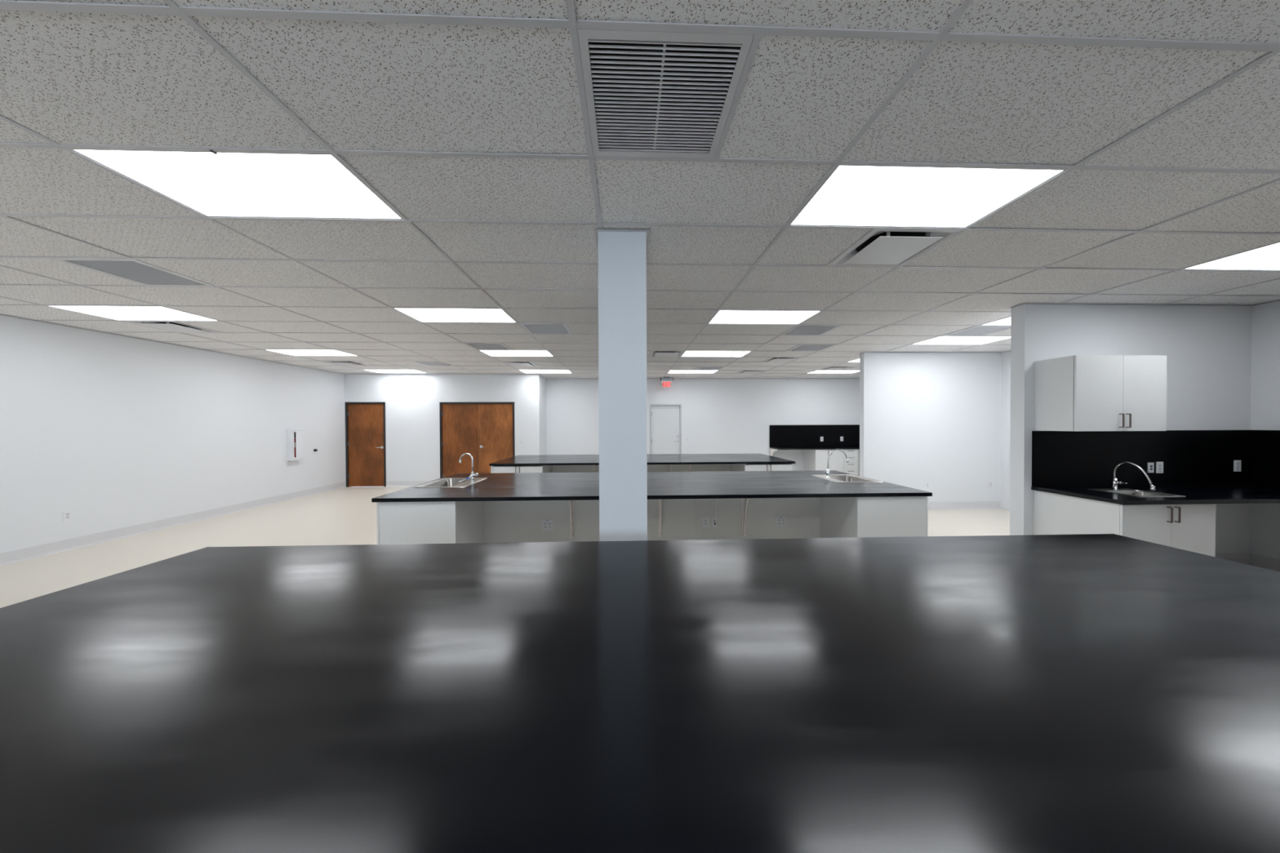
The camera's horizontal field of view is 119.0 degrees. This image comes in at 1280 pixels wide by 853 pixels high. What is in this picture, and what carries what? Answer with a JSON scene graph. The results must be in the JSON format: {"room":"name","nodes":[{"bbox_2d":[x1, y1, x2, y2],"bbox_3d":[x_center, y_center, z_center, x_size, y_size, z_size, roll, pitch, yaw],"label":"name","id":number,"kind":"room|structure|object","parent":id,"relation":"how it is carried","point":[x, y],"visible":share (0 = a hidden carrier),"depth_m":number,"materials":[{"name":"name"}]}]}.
{"room":"laboratory","nodes":[
{"label":"laboratory","id":0,"kind":"room"},
{"bbox_2d":[0,314,345,553],"bbox_3d":[-7.408,-0.078,2.400,0.120,3.411,14.850,0,1,-2],"label":"wall","id":1,"kind":"structure","parent":0,"point":[115,432],"depth_m":5.61,"materials":[{"name":"white paint"}]},
{"bbox_2d":[62,510,71,521],"bbox_3d":[-7.426,1.158,4.887,0.009,0.130,0.080,0,1,-2],"label":"power outlet","id":2,"kind":"object","parent":1,"relation":"attached to","point":[67,515],"visible":1,"depth_m":4.88,"materials":[{"name":"white plastic"}]},
{"bbox_2d":[0,314,344,374],"bbox_3d":[-7.340,-1.278,2.332,0.020,0.002,14.730,0,1,-2],"label":"trim","id":3,"kind":"structure","parent":1,"relation":"attached to","point":[0,314],"depth_m":5.59,"materials":[{"name":"white metal"}]},
{"bbox_2d":[0,481,346,565],"bbox_3d":[-7.329,1.558,2.358,0.022,0.140,14.730,0,1,-2],"label":"baseboard","id":4,"kind":"structure","parent":1,"relation":"attached to","point":[11,557],"depth_m":5.62,"materials":[{"name":"white plastic"}]},
{"bbox_2d":[286,429,304,461],"bbox_3d":[-7.484,0.395,8.213,0.133,0.676,0.324,0,1,-2],"label":"fire extinguisher cabinet","id":5,"kind":"object","parent":1,"relation":"attached to","point":[300,433],"visible":1,"depth_m":8.16,"materials":[{"name":"white plastic"}]},
{"bbox_2d":[293,435,296,459],"bbox_3d":[-7.496,0.460,8.153,0.068,0.530,0.084,0,1,-2],"label":"fire extinguisher","id":6,"kind":"object","parent":5,"relation":"in","point":[295,435],"visible":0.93,"depth_m":8.15,"materials":[{"name":"red metal"}]},
{"bbox_2d":[344,373,540,486],"bbox_3d":[-5.125,0.096,9.852,4.965,2.911,0.120,0,1,-2],"label":"wall","id":7,"kind":"structure","parent":0,"point":[412,420],"depth_m":9.78,"materials":[{"name":"white paint"}]},
{"bbox_2d":[345,401,386,487],"bbox_3d":[-7.079,0.464,9.760,1.004,2.190,0.154,0,1,-2],"label":"door","id":8,"kind":"structure","parent":7,"relation":"in","point":[365,422],"depth_m":9.74,"materials":[{"name":"brown wood"}]},
{"bbox_2d":[386,480,430,486],"bbox_3d":[-5.882,1.485,9.767,1.370,0.140,0.022,0,1,-2],"label":"baseboard","id":9,"kind":"structure","parent":7,"relation":"attached to","point":[397,483],"depth_m":9.77,"materials":[{"name":"white plastic"}]},
{"bbox_2d":[344,373,520,374],"bbox_3d":[-5.118,-1.354,9.769,4.945,0.002,0.020,0,1,-2],"label":"trim","id":10,"kind":"structure","parent":7,"relation":"attached to","point":[344,374],"depth_m":9.75,"materials":[{"name":"white metal"}]},
{"bbox_2d":[439,401,515,478],"bbox_3d":[-4.238,0.456,9.860,1.920,2.185,0.154,0,1,-2],"label":"door","id":11,"kind":"structure","parent":7,"relation":"in","point":[485,431],"depth_m":9.84,"materials":[{"name":"brown wood"}]},
{"bbox_2d":[0,486,1009,608],"bbox_3d":[-0.243,1.655,3.154,14.640,0.120,15.820,0,1,-2],"label":"floor","id":12,"kind":"structure","parent":0,"point":[344,516],"depth_m":5.49,"materials":[{"name":"beige plastic"}]},
{"bbox_2d":[376,501,484,544],"bbox_3d":[-2.191,1.153,4.499,0.745,0.874,1.720,0,1,-2],"label":"base cabinet","id":13,"kind":"object","parent":12,"relation":"on","point":[442,522],"visible":0.29,"depth_m":3.65,"materials":[{"name":"white laminate"}]},
{"bbox_2d":[371,470,932,502],"bbox_3d":[0.158,0.685,4.579,5.499,0.038,1.786,0,1,-2],"label":"countertop","id":14,"kind":"structure","parent":13,"relation":"on","point":[508,486],"depth_m":4.11,"materials":[{"name":"black stone"}]},
{"bbox_2d":[414,477,487,487],"bbox_3d":[-2.252,0.758,4.548,0.560,0.176,0.705,0,1,-2],"label":"sink","id":15,"kind":"object","parent":14,"relation":"in","point":[443,482],"visible":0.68,"depth_m":4.69,"materials":[{"name":"grey metal"}]},
{"bbox_2d":[457,453,478,483],"bbox_3d":[-2.043,0.495,4.480,0.226,0.355,0.136,0,1,-22],"label":"faucet","id":16,"kind":"object","parent":14,"relation":"on","point":[473,475],"visible":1,"depth_m":4.49,"materials":[{"name":"silver metal"}]},
{"bbox_2d":[822,448,849,478],"bbox_3d":[2.490,0.465,4.803,0.302,0.370,0.160,0,1,-2],"label":"gooseneck faucet","id":17,"kind":"object","parent":14,"relation":"on","point":[827,472],"visible":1,"depth_m":4.74,"materials":[{"name":"silver metal"}]},
{"bbox_2d":[812,474,883,482],"bbox_3d":[2.589,0.738,4.756,0.560,0.176,0.630,0,1,-2],"label":"sink","id":18,"kind":"object","parent":14,"relation":"in","point":[839,477],"visible":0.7,"depth_m":4.90,"materials":[{"name":"grey metal"}]},
{"bbox_2d":[490,465,551,473],"bbox_3d":[-2.227,1.125,7.574,0.911,0.874,1.764,0,1,-2],"label":"base cabinet","id":19,"kind":"object","parent":12,"relation":"on","point":[507,468],"visible":0.26,"depth_m":6.72,"materials":[{"name":"white laminate"}]},
{"bbox_2d":[488,453,795,466],"bbox_3d":[0.049,0.658,7.665,5.499,0.038,1.805,0,1,-2],"label":"countertop","id":20,"kind":"structure","parent":19,"relation":"on","point":[652,459],"depth_m":7.29,"materials":[{"name":"black stone"}]},
{"bbox_2d":[595,229,648,541],"bbox_3d":[-0.120,0.145,2.689,0.362,2.907,0.350,0,1,-2],"label":"square column","id":21,"kind":"structure","parent":12,"relation":"on","point":[622,253],"depth_m":2.53,"materials":[{"name":"white paint"}]},
{"bbox_2d":[551,463,731,472],"bbox_3d":[0.054,1.115,7.722,3.656,0.874,0.100,0,1,-2],"label":"panel","id":22,"kind":"object","parent":12,"relation":"on","point":[725,467],"visible":0.02,"depth_m":7.68,"materials":[{"name":"white"}]},
{"bbox_2d":[484,497,820,542],"bbox_3d":[0.173,1.144,4.505,3.978,0.874,0.100,0,1,-2],"label":"panel","id":23,"kind":"object","parent":12,"relation":"on","point":[682,519],"visible":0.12,"depth_m":4.46,"materials":[{"name":"white"}]},
{"bbox_2d":[542,520,552,529],"bbox_3d":[-1.080,1.151,4.406,0.122,0.118,0.009,0,1,-2],"label":"power outlet","id":24,"kind":"object","parent":23,"relation":"attached to","point":[546,524],"visible":1,"depth_m":4.40,"materials":[{"name":"white plastic"}]},
{"bbox_2d":[568,500,573,538],"bbox_3d":[-0.789,1.012,4.159,0.044,0.599,0.520,0,1,-2],"label":"bracket","id":25,"kind":"object","parent":23,"relation":"attached to","point":[571,502],"visible":0.7,"depth_m":4.40,"materials":[{"name":"beige metal"}]},
{"bbox_2d":[657,499,661,537],"bbox_3d":[0.240,1.008,4.195,0.044,0.599,0.520,0,1,-2],"label":"bracket","id":26,"kind":"object","parent":23,"relation":"attached to","point":[659,500],"visible":0.68,"depth_m":4.43,"materials":[{"name":"beige metal"}]},
{"bbox_2d":[702,517,708,527],"bbox_3d":[0.779,1.137,4.471,0.075,0.118,0.009,0,1,-2],"label":"power outlet","id":27,"kind":"object","parent":23,"relation":"attached to","point":[705,520],"visible":1,"depth_m":4.47,"materials":[{"name":"white plastic"}]},
{"bbox_2d":[711,517,717,527],"bbox_3d":[0.889,1.140,4.475,0.068,0.118,0.010,0,1,-2],"label":"outlet","id":28,"kind":"object","parent":23,"relation":"attached to","point":[714,524],"visible":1,"depth_m":4.47,"materials":[{"name":"white plastic"}]},
{"bbox_2d":[715,498,717,522],"bbox_3d":[0.903,0.920,4.451,0.037,0.432,0.048,0,1,-2],"label":"cable","id":29,"kind":"object","parent":23,"relation":"attached to","point":[716,499],"visible":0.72,"depth_m":4.44,"materials":[{"name":"white plastic"}]},
{"bbox_2d":[742,497,749,536],"bbox_3d":[1.242,1.004,4.231,0.044,0.599,0.520,0,1,-2],"label":"bracket","id":30,"kind":"object","parent":23,"relation":"attached to","point":[744,501],"visible":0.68,"depth_m":4.45,"materials":[{"name":"beige metal"}]},
{"bbox_2d":[776,516,786,526],"bbox_3d":[1.688,1.136,4.503,0.122,0.118,0.009,0,1,-2],"label":"power outlet","id":31,"kind":"object","parent":23,"relation":"attached to","point":[780,521],"visible":1,"depth_m":4.50,"materials":[{"name":"white plastic"}]},
{"bbox_2d":[731,463,792,471],"bbox_3d":[2.328,1.107,7.734,0.888,0.874,1.764,0,1,-2],"label":"base cabinet","id":32,"kind":"object","parent":12,"relation":"on","point":[735,467],"visible":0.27,"depth_m":6.88,"materials":[{"name":"white laminate"}]},
{"bbox_2d":[804,448,843,472],"bbox_3d":[5.234,1.069,10.723,0.792,0.874,0.662,0,1,-2],"label":"base cabinet","id":33,"kind":"object","parent":12,"relation":"on","point":[815,460],"visible":0.52,"depth_m":10.43,"materials":[{"name":"white laminate"}]},
{"bbox_2d":[769,446,859,449],"bbox_3d":[5.202,0.611,10.726,2.814,0.038,0.649,0,1,-2],"label":"countertop","id":34,"kind":"structure","parent":33,"relation":"on","point":[771,447],"depth_m":10.53,"materials":[{"name":"black stone"}]},
{"bbox_2d":[843,448,857,475],"bbox_3d":[5.833,1.067,10.746,0.400,0.874,0.658,0,1,-2],"label":"base cabinet","id":35,"kind":"object","parent":12,"relation":"on","point":[851,467],"visible":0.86,"depth_m":10.45,"materials":[{"name":"white laminate"}]},
{"bbox_2d":[857,448,858,475],"bbox_3d":[6.060,1.066,10.784,0.040,0.874,0.598,0,1,-2],"label":"end panel","id":36,"kind":"object","parent":12,"relation":"on","point":[857,449],"visible":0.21,"depth_m":10.49,"materials":[{"name":"white laminate"}]},
{"bbox_2d":[820,496,928,537],"bbox_3d":[2.523,1.134,4.665,0.730,0.874,1.720,0,1,-2],"label":"base cabinet","id":37,"kind":"object","parent":12,"relation":"on","point":[898,516],"visible":0.34,"depth_m":3.81,"materials":[{"name":"white laminate"}]},
{"bbox_2d":[1033,489,1215,556],"bbox_3d":[4.781,1.134,3.768,0.890,0.874,0.775,0,1,-2],"label":"base cabinet","id":38,"kind":"object","parent":12,"relation":"on","point":[1188,527],"visible":0.52,"depth_m":3.42,"materials":[{"name":"white laminate"}]},
{"bbox_2d":[1031,484,1279,505],"bbox_3d":[5.579,0.673,3.793,2.549,0.038,0.775,0,1,-2],"label":"countertop","id":39,"kind":"structure","parent":38,"relation":"on","point":[1227,493],"depth_m":3.67,"materials":[{"name":"black stone"}]},
{"bbox_2d":[1111,462,1155,490],"bbox_3d":[4.953,0.502,3.751,0.160,0.296,0.326,0,1,-2],"label":"gooseneck faucet","id":40,"kind":"object","parent":39,"relation":"on","point":[1114,480],"visible":1,"depth_m":3.84,"materials":[{"name":"silver metal"}]},
{"bbox_2d":[1088,488,1185,497],"bbox_3d":[4.906,0.739,3.740,0.450,0.175,0.415,0,1,-2],"label":"sink","id":41,"kind":"object","parent":39,"relation":"in","point":[1140,493],"visible":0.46,"depth_m":3.82,"materials":[{"name":"grey metal"}]},
{"bbox_3d":[-2.078,1.181,1.287,0.745,0.874,1.764,0,1,-2],"label":"base cabinet","id":42,"kind":"object","parent":12,"relation":"on","visible":0},
{"bbox_2d":[0,533,1279,852],"bbox_3d":[0.271,0.714,1.367,5.499,0.038,1.830,0,1,-2],"label":"countertop","id":43,"kind":"structure","parent":42,"relation":"on","point":[1083,693],"depth_m":0.95,"materials":[{"name":"black stone"}]},
{"bbox_2d":[539,375,546,454],"bbox_3d":[-2.723,-0.168,10.440,0.120,3.411,0.890,0,1,-2],"label":"wall","id":44,"kind":"structure","parent":0,"point":[542,380],"depth_m":10.36,"materials":[{"name":"white paint"}]},
{"bbox_2d":[0,0,1279,377],"bbox_3d":[-0.250,-1.327,3.027,14.228,0.018,15.608,0,1,-2],"label":"ceiling","id":45,"kind":"structure","parent":0,"point":[66,77],"depth_m":1.89,"materials":[{"name":"tile"}]},
{"bbox_2d":[50,306,216,320],"bbox_3d":[-5.818,-1.335,4.374,1.193,0.054,0.584,0,1,-2],"label":"ceiling light","id":46,"kind":"object","parent":45,"relation":"attached to","point":[117,313],"visible":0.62,"depth_m":4.36,"materials":[{"name":"white plastic"}]},
{"bbox_2d":[54,258,212,286],"bbox_3d":[-4.252,-1.364,3.209,0.584,0.127,0.584,0,1,-2],"label":"ceiling vent","id":47,"kind":"object","parent":45,"relation":"in","point":[132,270],"visible":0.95,"depth_m":3.18,"materials":[{"name":"white metal"}]},
{"bbox_2d":[122,320,217,332],"bbox_3d":[-6.144,-1.404,4.972,0.584,0.216,0.584,0,1,-2],"label":"ceiling vent","id":48,"kind":"object","parent":45,"relation":"in","point":[168,326],"visible":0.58,"depth_m":4.94,"materials":[{"name":"black"}]},
{"bbox_2d":[69,148,403,219],"bbox_3d":[-2.076,-1.324,2.060,1.193,0.061,0.596,0,1,-2],"label":"ceiling light","id":49,"kind":"object","parent":45,"relation":"attached to","point":[212,184],"visible":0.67,"depth_m":2.02,"materials":[{"name":"white plastic"}]},
{"bbox_2d":[268,350,356,355],"bbox_3d":[-5.904,-1.357,6.811,1.193,0.054,0.584,0,1,-2],"label":"ceiling light","id":50,"kind":"object","parent":45,"relation":"attached to","point":[294,353],"visible":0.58,"depth_m":6.84,"materials":[{"name":"white plastic"}]},
{"bbox_2d":[324,361,367,365],"bbox_3d":[-6.251,-1.431,8.018,0.584,0.216,0.584,0,1,-2],"label":"ceiling vent","id":51,"kind":"object","parent":45,"relation":"in","point":[341,363],"visible":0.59,"depth_m":8.04,"materials":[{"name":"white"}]},
{"bbox_2d":[364,369,425,373],"bbox_3d":[-5.989,-1.379,9.248,1.193,0.054,0.584,0,1,-2],"label":"ceiling light","id":52,"kind":"object","parent":45,"relation":"attached to","point":[373,371],"visible":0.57,"depth_m":9.21,"materials":[{"name":"white plastic"}]},
{"bbox_2d":[413,360,452,365],"bbox_3d":[-4.424,-1.408,8.083,0.584,0.127,0.584,0,1,-2],"label":"ceiling vent","id":53,"kind":"object","parent":45,"relation":"in","point":[432,362],"visible":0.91,"depth_m":8.07,"materials":[{"name":"white metal"}]},
{"bbox_2d":[395,306,515,322],"bbox_3d":[-2.162,-1.350,4.503,1.193,0.054,0.584,0,1,-2],"label":"ceiling light","id":54,"kind":"object","parent":45,"relation":"attached to","point":[423,315],"visible":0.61,"depth_m":4.50,"materials":[{"name":"white plastic"}]},
{"bbox_2d":[463,342,511,350],"bbox_3d":[-2.532,-1.398,6.319,0.584,0.127,0.584,0,1,-2],"label":"ceiling vent","id":55,"kind":"object","parent":45,"relation":"in","point":[479,346],"visible":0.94,"depth_m":6.29,"materials":[{"name":"grey metal"}]},
{"bbox_2d":[479,350,553,356],"bbox_3d":[-2.248,-1.371,6.940,1.193,0.054,0.584,0,1,-2],"label":"ceiling light","id":56,"kind":"object","parent":45,"relation":"attached to","point":[491,353],"visible":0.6,"depth_m":6.92,"materials":[{"name":"white plastic"}]},
{"bbox_2d":[502,361,535,366],"bbox_3d":[-2.596,-1.445,8.147,0.584,0.216,0.584,0,1,-2],"label":"ceiling vent","id":57,"kind":"object","parent":45,"relation":"in","point":[510,363],"visible":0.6,"depth_m":8.23,"materials":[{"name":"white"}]},
{"bbox_2d":[519,369,571,373],"bbox_3d":[-2.334,-1.393,9.376,1.193,0.054,0.584,0,1,-2],"label":"ceiling light","id":58,"kind":"object","parent":45,"relation":"attached to","point":[522,371],"visible":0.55,"depth_m":9.30,"materials":[{"name":"white plastic"}]},
{"bbox_2d":[519,323,571,334],"bbox_3d":[-1.270,-1.392,5.144,0.584,0.127,0.584,0,1,-2],"label":"ceiling vent","id":59,"kind":"object","parent":45,"relation":"in","point":[532,328],"visible":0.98,"depth_m":5.12,"materials":[{"name":"grey metal"}]},
{"bbox_2d":[0,0,1279,378],"bbox_3d":[-0.250,-1.315,3.027,14.240,0.005,15.620,0,1,-2],"label":"ceiling grid","id":60,"kind":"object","parent":45,"relation":"attached to","point":[172,9],"depth_m":1.83,"materials":[{"name":"white metal"}]},
{"bbox_2d":[577,28,754,158],"bbox_3d":[0.077,-1.364,1.532,0.584,0.127,0.584,0,1,-2],"label":"ceiling vent","id":61,"kind":"object","parent":45,"relation":"in","point":[651,94],"visible":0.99,"depth_m":1.50,"materials":[{"name":"white metal"}]},
{"bbox_2d":[660,377,672,387],"bbox_3d":[0.753,-1.242,10.618,0.350,0.289,0.100,0,1,-2],"label":"exit sign","id":62,"kind":"object","parent":45,"relation":"hanging from","point":[666,382],"visible":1,"depth_m":10.61,"materials":[{"name":"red plastic"}]},
{"bbox_2d":[649,351,684,356],"bbox_3d":[0.493,-1.446,7.035,0.584,0.216,0.584,0,1,-2],"label":"ceiling vent","id":63,"kind":"object","parent":45,"relation":"in","point":[654,353],"visible":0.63,"depth_m":7.08,"materials":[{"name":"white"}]},
{"bbox_2d":[667,370,717,373],"bbox_3d":[1.321,-1.408,9.505,1.193,0.054,0.584,0,1,-2],"label":"ceiling light","id":64,"kind":"object","parent":45,"relation":"attached to","point":[669,371],"visible":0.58,"depth_m":9.53,"materials":[{"name":"white plastic"}]},
{"bbox_2d":[696,366,724,369],"bbox_3d":[1.647,-1.437,8.906,0.584,0.127,0.584,0,1,-2],"label":"ceiling vent","id":65,"kind":"object","parent":45,"relation":"in","point":[700,367],"visible":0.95,"depth_m":8.82,"materials":[{"name":"white metal"}]},
{"bbox_2d":[681,351,751,356],"bbox_3d":[1.407,-1.386,7.068,1.193,0.054,0.584,0,1,-2],"label":"ceiling light","id":66,"kind":"object","parent":45,"relation":"attached to","point":[687,353],"visible":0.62,"depth_m":7.06,"materials":[{"name":"white plastic"}]},
{"bbox_2d":[738,370,765,373],"bbox_3d":[2.844,-1.478,9.558,0.584,0.216,0.584,0,1,-2],"label":"ceiling vent","id":67,"kind":"object","parent":45,"relation":"in","point":[743,371],"visible":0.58,"depth_m":9.59,"materials":[{"name":"black metal"}]},
{"bbox_2d":[708,310,820,324],"bbox_3d":[1.493,-1.364,4.631,1.193,0.054,0.584,0,1,-2],"label":"ceiling light","id":68,"kind":"object","parent":45,"relation":"attached to","point":[722,317],"visible":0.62,"depth_m":4.62,"materials":[{"name":"white plastic"}]},
{"bbox_2d":[762,357,800,362],"bbox_3d":[2.908,-1.461,7.731,0.584,0.216,0.584,0,1,-2],"label":"ceiling vent","id":69,"kind":"object","parent":45,"relation":"in","point":[773,359],"visible":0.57,"depth_m":7.79,"materials":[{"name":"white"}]},
{"bbox_2d":[782,324,842,335],"bbox_3d":[2.385,-1.407,5.273,0.584,0.127,0.584,0,1,-2],"label":"ceiling vent","id":70,"kind":"object","parent":45,"relation":"in","point":[801,330],"visible":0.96,"depth_m":5.26,"materials":[{"name":"grey metal"}]},
{"bbox_2d":[788,344,835,351],"bbox_3d":[2.951,-1.420,6.512,0.584,0.127,0.584,0,1,-2],"label":"ceiling vent","id":71,"kind":"object","parent":45,"relation":"in","point":[802,347],"visible":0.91,"depth_m":6.47,"materials":[{"name":"grey metal"}]},
{"bbox_2d":[809,370,859,373],"bbox_3d":[4.976,-1.422,9.634,1.193,0.054,0.584,0,1,-2],"label":"ceiling light","id":72,"kind":"object","parent":45,"relation":"attached to","point":[815,371],"visible":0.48,"depth_m":9.64,"materials":[{"name":"white plastic"}]},
{"bbox_2d":[818,366,854,370],"bbox_3d":[4.693,-1.479,9.013,0.584,0.216,0.584,0,1,-2],"label":"ceiling vent","id":73,"kind":"object","parent":45,"relation":"in","point":[831,368],"visible":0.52,"depth_m":9.04,"materials":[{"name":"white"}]},
{"bbox_2d":[848,359,859,362],"bbox_3d":[5.041,-1.406,7.806,1.193,0.054,0.584,0,1,-2],"label":"ceiling light","id":74,"kind":"object","parent":45,"relation":"attached to","point":[857,360],"visible":0.1,"depth_m":7.97,"materials":[{"name":"white plastic"}]},
{"bbox_2d":[830,229,961,266],"bbox_3d":[1.862,-1.413,2.814,0.584,0.216,0.584,0,1,-2],"label":"ceiling vent","id":75,"kind":"object","parent":45,"relation":"in","point":[882,247],"visible":0.81,"depth_m":2.75,"materials":[{"name":"white metal"}]},
{"bbox_2d":[789,164,1066,227],"bbox_3d":[1.579,-1.342,2.195,1.193,0.054,0.584,0,1,-2],"label":"ceiling light","id":76,"kind":"object","parent":45,"relation":"attached to","point":[852,195],"visible":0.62,"depth_m":2.14,"materials":[{"name":"white plastic"}]},
{"bbox_2d":[912,334,1010,344],"bbox_3d":[5.105,-1.389,5.979,1.193,0.054,0.584,0,1,-2],"label":"ceiling light","id":77,"kind":"object","parent":45,"relation":"attached to","point":[941,340],"visible":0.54,"depth_m":5.95,"materials":[{"name":"white plastic"}]},
{"bbox_2d":[942,325,1010,336],"bbox_3d":[4.822,-1.416,5.358,0.584,0.127,0.584,0,1,-2],"label":"ceiling vent","id":78,"kind":"object","parent":45,"relation":"in","point":[979,331],"visible":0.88,"depth_m":5.35,"materials":[{"name":"white metal"}]},
{"bbox_2d":[981,317,1010,325],"bbox_3d":[5.148,-1.378,4.760,1.193,0.054,0.584,0,1,-2],"label":"ceiling light","id":79,"kind":"object","parent":45,"relation":"attached to","point":[1006,322],"visible":0.1,"depth_m":4.92,"materials":[{"name":"white plastic"}]},
{"bbox_2d":[1185,242,1279,270],"bbox_3d":[5.213,-1.362,2.933,1.193,0.054,0.584,0,1,-2],"label":"ceiling light","id":80,"kind":"object","parent":45,"relation":"attached to","point":[1266,258],"visible":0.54,"depth_m":3.06,"materials":[{"name":"white plastic"}]},
{"bbox_2d":[546,377,859,475],"bbox_3d":[1.958,-0.190,10.990,9.275,3.411,0.120,0,1,-2],"label":"wall","id":81,"kind":"structure","parent":0,"point":[720,415],"depth_m":10.94,"materials":[{"name":"white paint"}]},
{"bbox_2d":[546,377,577,378],"bbox_3d":[1.956,-1.390,10.909,9.275,0.002,0.020,0,1,-2],"label":"trim","id":82,"kind":"structure","parent":81,"relation":"attached to","point":[547,378],"depth_m":10.75,"materials":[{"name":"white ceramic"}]},
{"bbox_2d":[649,404,681,453],"bbox_3d":[0.743,0.438,10.931,0.917,2.165,0.144,0,1,-2],"label":"door","id":83,"kind":"structure","parent":81,"relation":"in","point":[665,420],"depth_m":10.92,"materials":[{"name":"grey paint"}]},
{"bbox_2d":[769,448,777,456],"bbox_3d":[3.829,0.935,10.754,0.044,0.599,0.500,0,1,-2],"label":"bracket","id":84,"kind":"object","parent":81,"relation":"attached to","point":[771,451],"visible":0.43,"depth_m":10.91,"materials":[{"name":"beige metal"}]},
{"bbox_2d":[769,424,859,446],"bbox_3d":[5.187,0.271,11.040,2.819,0.635,0.016,0,1,-2],"label":"backsplash","id":85,"kind":"structure","parent":81,"relation":"attached to","point":[780,435],"depth_m":11.03,"materials":[{"name":"black"}]},
{"bbox_2d":[859,352,1001,508],"bbox_3d":[5.427,0.084,7.044,2.620,2.911,0.125,0,1,-2],"label":"wall","id":86,"kind":"structure","parent":0,"point":[935,418],"depth_m":6.98,"materials":[{"name":"white paint"}]},
{"bbox_2d":[864,351,891,352],"bbox_3d":[5.425,-1.366,6.959,2.620,0.002,0.020,0,1,-2],"label":"trim","id":87,"kind":"structure","parent":86,"relation":"attached to","point":[864,352],"depth_m":6.91,"materials":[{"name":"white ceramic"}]},
{"bbox_2d":[925,481,929,488],"bbox_3d":[5.328,1.087,6.983,0.075,0.118,0.009,0,1,-2],"label":"power outlet","id":88,"kind":"object","parent":86,"relation":"attached to","point":[927,483],"visible":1,"depth_m":6.98,"materials":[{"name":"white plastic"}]},
{"bbox_2d":[928,501,999,509],"bbox_3d":[5.423,1.470,6.983,2.597,0.140,0.022,0,1,-2],"label":"baseboard","id":89,"kind":"structure","parent":86,"relation":"attached to","point":[961,504],"depth_m":7.01,"materials":[{"name":"white plastic"}]},
{"bbox_2d":[988,480,992,487],"bbox_3d":[6.541,1.078,7.026,0.075,0.118,0.009,0,1,-2],"label":"power outlet","id":90,"kind":"object","parent":86,"relation":"attached to","point":[990,482],"visible":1,"depth_m":7.02,"materials":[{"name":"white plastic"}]},
{"bbox_2d":[1009,304,1252,563],"bbox_3d":[5.521,0.109,4.250,2.630,2.911,0.150,0,1,-2],"label":"wall","id":91,"kind":"structure","parent":0,"point":[1207,349],"depth_m":4.18,"materials":[{"name":"white paint"}]},
{"bbox_2d":[1034,355,1166,431],"bbox_3d":[4.797,-0.334,3.934,0.945,0.757,0.419,0,1,-2],"label":"upper cabinet","id":92,"kind":"object","parent":91,"relation":"attached to","point":[1075,393],"visible":1,"depth_m":3.77,"materials":[{"name":"white laminate"}]},
{"bbox_2d":[1025,303,1253,306],"bbox_3d":[5.519,-1.341,4.151,2.630,0.002,0.020,0,1,-2],"label":"trim","id":93,"kind":"structure","parent":91,"relation":"attached to","point":[1025,304],"depth_m":4.15,"materials":[{"name":"white metal"}]},
{"bbox_2d":[1031,430,1251,486],"bbox_3d":[5.568,0.347,4.170,2.542,0.606,0.016,0,1,-2],"label":"backsplash","id":94,"kind":"structure","parent":91,"relation":"attached to","point":[1188,457],"depth_m":4.16,"materials":[{"name":"black"}]},
{"bbox_2d":[1147,462,1154,472],"bbox_3d":[5.642,0.454,4.161,0.070,0.112,0.010,0,1,-2],"label":"outlet","id":95,"kind":"object","parent":94,"relation":"attached to","point":[1150,465],"visible":1,"depth_m":4.16,"materials":[{"name":"white plastic"}]},
{"bbox_2d":[1155,462,1163,473],"bbox_3d":[5.745,0.453,4.165,0.080,0.125,0.009,0,1,-2],"label":"power outlet","id":96,"kind":"object","parent":94,"relation":"attached to","point":[1159,465],"visible":1,"depth_m":4.16,"materials":[{"name":"white plastic"}]},
{"bbox_2d":[1233,460,1240,471],"bbox_3d":[6.657,0.439,4.197,0.080,0.125,0.009,0,1,-2],"label":"power outlet","id":97,"kind":"object","parent":94,"relation":"attached to","point":[1237,464],"visible":1,"depth_m":4.20,"materials":[{"name":"white plastic"}]},
{"bbox_2d":[1215,552,1248,564],"bbox_3d":[6.022,1.493,4.194,1.597,0.140,0.022,0,1,-2],"label":"baseboard","id":98,"kind":"structure","parent":91,"relation":"attached to","point":[1242,557],"depth_m":4.22,"materials":[{"name":"white plastic"}]},
{"bbox_2d":[1000,299,1279,559],"bbox_3d":[6.927,-0.138,3.350,0.120,3.411,15.740,0,1,-2],"label":"wall","id":99,"kind":"structure","parent":0,"point":[1264,518],"depth_m":4.15,"materials":[{"name":"white paint"}]},
{"bbox_2d":[1248,552,1279,571],"bbox_3d":[6.986,1.529,-0.135,0.022,0.140,8.740,0,1,-2],"label":"baseboard","id":100,"kind":"structure","parent":99,"relation":"attached to","point":[1271,563],"depth_m":4.13,"materials":[{"name":"white plastic"}]},
{"bbox_2d":[1251,430,1279,487],"bbox_3d":[6.844,0.345,3.829,0.016,0.606,0.754,0,1,-2],"label":"backsplash","id":101,"kind":"structure","parent":99,"relation":"attached to","point":[1265,444],"depth_m":4.11,"materials":[{"name":"black"}]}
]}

